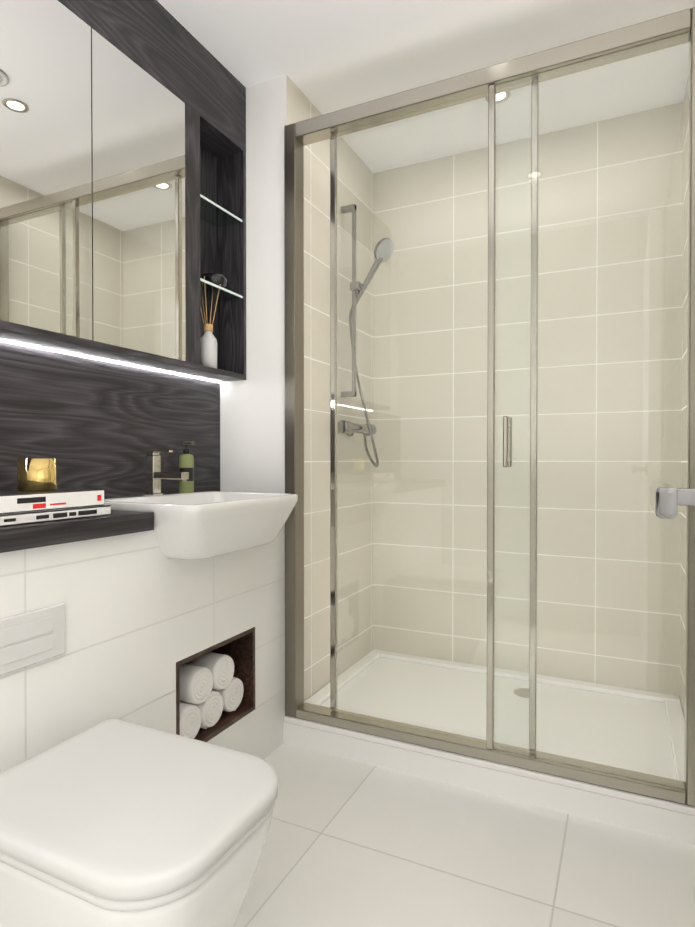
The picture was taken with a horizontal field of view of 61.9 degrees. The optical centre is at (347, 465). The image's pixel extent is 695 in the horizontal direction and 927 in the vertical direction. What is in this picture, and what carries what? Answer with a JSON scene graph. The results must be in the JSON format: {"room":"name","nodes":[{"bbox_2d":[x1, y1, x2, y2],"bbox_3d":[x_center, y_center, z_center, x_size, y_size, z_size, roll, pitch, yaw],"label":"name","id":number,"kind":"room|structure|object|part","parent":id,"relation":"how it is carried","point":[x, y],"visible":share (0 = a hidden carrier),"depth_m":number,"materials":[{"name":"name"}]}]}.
{"room":"bathroom","nodes":[
{"label":"bathroom","id":0,"kind":"room"},
{"bbox_2d":[0,524,284,772],"bbox_3d":[-0.643,0.586,1.238,0.020,0.840,1.920,0,1,26],"label":"wall","id":1,"kind":"structure","parent":0,"point":[143,614],"depth_m":1.44,"materials":[{"name":"tile"}]},
{"bbox_2d":[0,603,64,675],"bbox_3d":[-0.662,0.354,1.157,0.012,0.110,0.222,0,1,26],"label":"flush plate","id":2,"kind":"object","parent":1,"relation":"attached to","point":[29,638],"visible":1,"depth_m":1.18,"materials":[{"name":"white plastic"}]},
{"bbox_2d":[0,510,153,552],"bbox_3d":[-0.762,0.143,1.290,0.334,0.045,1.918,0,1,26],"label":"shelf","id":3,"kind":"object","parent":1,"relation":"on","point":[43,534],"visible":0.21,"depth_m":1.25,"materials":[{"name":"brown wood"}]},
{"bbox_2d":[0,489,110,526],"bbox_3d":[-0.749,0.090,1.305,0.250,0.060,0.310,0,1,26],"label":"books","id":4,"kind":"object","parent":3,"relation":"on","point":[19,508],"visible":0.98,"depth_m":1.26,"materials":[{"name":"white paper"}]},
{"bbox_2d":[17,459,56,491],"bbox_3d":[-0.733,0.021,1.368,0.084,0.076,0.084,0,1,26],"label":"cup","id":5,"kind":"object","parent":4,"relation":"on","point":[35,475],"visible":1,"depth_m":1.33,"materials":[{"name":"gold metal"}]},
{"bbox_2d":[104,491,297,559],"bbox_3d":[-0.462,0.172,1.751,0.440,0.156,0.530,0,1,26],"label":"basin","id":6,"kind":"object","parent":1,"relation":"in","point":[198,525],"visible":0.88,"depth_m":1.57,"materials":[{"name":"white ceramic"}]},
{"bbox_2d":[144,450,188,495],"bbox_3d":[-0.561,0.022,1.797,0.151,0.142,0.042,0,1,26],"label":"mixer tap","id":7,"kind":"object","parent":6,"relation":"on","point":[154,475],"visible":1,"depth_m":1.80,"materials":[{"name":"silver metal"}]},
{"bbox_2d":[179,442,194,492],"bbox_3d":[-0.540,0.006,1.953,0.054,0.172,0.049,0,1,26],"label":"soap bottle","id":8,"kind":"object","parent":6,"relation":"on","point":[186,460],"visible":0.9,"depth_m":1.94,"materials":[{"name":"green plastic"}]},
{"bbox_2d":[176,627,254,741],"bbox_3d":[-0.468,0.672,1.789,0.179,0.275,0.376,0,1,26],"label":"niche","id":9,"kind":"object","parent":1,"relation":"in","point":[215,690],"visible":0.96,"depth_m":1.78,"materials":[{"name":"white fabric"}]},
{"bbox_2d":[220,82,263,492],"bbox_3d":[-0.383,-0.625,2.219,0.210,1.560,0.100,0,1,26],"label":"wall","id":10,"kind":"structure","parent":0,"point":[241,441],"depth_m":2.15,"materials":[{"name":"white paint"}]},
{"bbox_2d":[176,116,245,379],"bbox_3d":[-0.509,-0.750,2.038,0.136,0.827,0.333,0,1,26],"label":"wall shelf","id":11,"kind":"object","parent":10,"relation":"attached to","point":[226,152],"depth_m":2.16,"materials":[{"name":"brown wood"}]},
{"bbox_2d":[200,276,220,368],"bbox_3d":[-0.494,-0.494,2.041,0.088,0.315,0.088,0,1,26],"label":"bottle","id":12,"kind":"object","parent":11,"relation":"on","point":[208,341],"depth_m":2.03,"materials":[{"name":"grey ceramic"}]},
{"bbox_2d":[200,273,227,292],"bbox_3d":[-0.478,-0.651,2.074,0.100,0.046,0.100,0,1,26],"label":"decorative ornament","id":13,"kind":"object","parent":11,"relation":"in","point":[220,282],"depth_m":2.04,"materials":[{"name":"black"}]},
{"bbox_2d":[263,74,373,700],"bbox_3d":[-0.070,-0.209,2.518,0.100,2.400,0.900,0,1,26],"label":"wall","id":14,"kind":"structure","parent":0,"point":[286,101],"depth_m":2.32,"materials":[{"name":"tile"}]},
{"bbox_2d":[338,204,393,466],"bbox_3d":[0.074,-0.550,2.445,0.220,1.115,0.300,0,1,26],"label":"shower rail","id":15,"kind":"object","parent":14,"relation":"attached to","point":[382,259],"depth_m":2.46,"materials":[{"name":"silver metal"}]},
{"bbox_2d":[157,0,694,172],"bbox_3d":[-0.026,-1.436,1.358,1.870,0.080,2.970,0,1,26],"label":"ceiling","id":16,"kind":"structure","parent":0,"point":[327,56],"depth_m":1.97,"materials":[{"name":"white paint"}]},
{"bbox_2d":[485,91,509,102],"bbox_3d":[0.570,-1.402,2.198,0.092,0.006,0.092,0,1,26],"label":"recessed light","id":17,"kind":"object","parent":16,"relation":"in","point":[503,97],"depth_m":2.20,"materials":[{"name":"silver metal"}]},
{"bbox_2d":[236,743,694,926],"bbox_3d":[-0.026,1.034,1.385,1.870,0.060,2.970,0,1,26],"label":"floor","id":18,"kind":"structure","parent":0,"point":[351,843],"depth_m":1.47,"materials":[{"name":"tile"}]},
{"bbox_2d":[0,719,277,926],"bbox_3d":[-0.418,0.784,1.038,0.555,0.449,0.374,0,1,26],"label":"toilet","id":19,"kind":"object","parent":18,"relation":"on","point":[114,823],"visible":1,"depth_m":0.92,"materials":[{"name":"white ceramic"}]},
{"bbox_2d":[283,649,694,844],"bbox_3d":[0.533,0.948,2.171,1.298,0.095,0.827,0,1,26],"label":"shower tray","id":20,"kind":"object","parent":18,"relation":"on","point":[652,816],"visible":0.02,"depth_m":2.00,"materials":[{"name":"white ceramic"}]},
{"bbox_2d":[284,7,694,806],"bbox_3d":[0.378,-0.152,1.833,1.298,2.112,0.086,0,1,26],"label":"shower door","id":21,"kind":"structure","parent":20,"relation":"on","point":[624,43],"depth_m":1.76,"materials":[{"name":"clear glass"}]},
{"bbox_3d":[0.258,-0.144,1.894,0.657,2.018,0.006,0,1,26],"label":"door","id":22,"kind":"part","parent":21,"relation":"part of","materials":[{"name":"clear glass"}]},
{"bbox_2d":[373,102,683,696],"bbox_3d":[0.779,-0.209,2.555,1.400,2.400,0.100,0,1,26],"label":"wall","id":23,"kind":"structure","parent":0,"point":[564,445],"depth_m":2.47,"materials":[{"name":"tile"}]},
{"bbox_2d":[680,73,688,717],"bbox_3d":[0.729,-0.191,0.944,0.100,2.400,2.850,0,1,26],"label":"wall","id":24,"kind":"structure","parent":0,"point":[684,355],"depth_m":2.15,"materials":[{"name":"tile"}]},
{"bbox_3d":[-0.965,-0.196,1.366,0.100,2.400,2.150,0,1,26],"label":"wall","id":25,"kind":"structure","parent":0,"visible":0},
{"bbox_2d":[0,0,99,351],"bbox_3d":[-0.815,-0.743,1.398,0.136,0.827,0.363,0,1,26],"label":"upper cabinet","id":26,"kind":"object","parent":25,"relation":"attached to","point":[50,49],"depth_m":1.42,"materials":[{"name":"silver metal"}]},
{"bbox_2d":[0,341,219,497],"bbox_3d":[-0.907,-0.095,1.357,0.012,0.430,1.918,0,1,26],"label":"backsplash panel","id":27,"kind":"object","parent":25,"relation":"attached to","point":[92,424],"visible":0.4,"depth_m":1.72,"materials":[{"name":"brown wood"}]},
{"bbox_2d":[68,24,207,371],"bbox_3d":[-0.643,-0.747,1.758,0.136,0.827,0.434,0,1,26],"label":"upper cabinet","id":28,"kind":"object","parent":25,"relation":"attached to","point":[123,182],"depth_m":1.72,"materials":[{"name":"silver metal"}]},
{"bbox_3d":[-0.630,-0.181,0.086,1.610,2.400,0.130,0,1,26],"label":"wall","id":29,"kind":"structure","parent":0,"visible":0},
{"bbox_2d":[650,483,694,518],"bbox_3d":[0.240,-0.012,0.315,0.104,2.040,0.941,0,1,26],"label":"door handle","id":30,"kind":"structure","parent":29,"relation":"in","point":[666,499],"depth_m":0.59,"materials":[{"name":"silver metal"}]}
]}

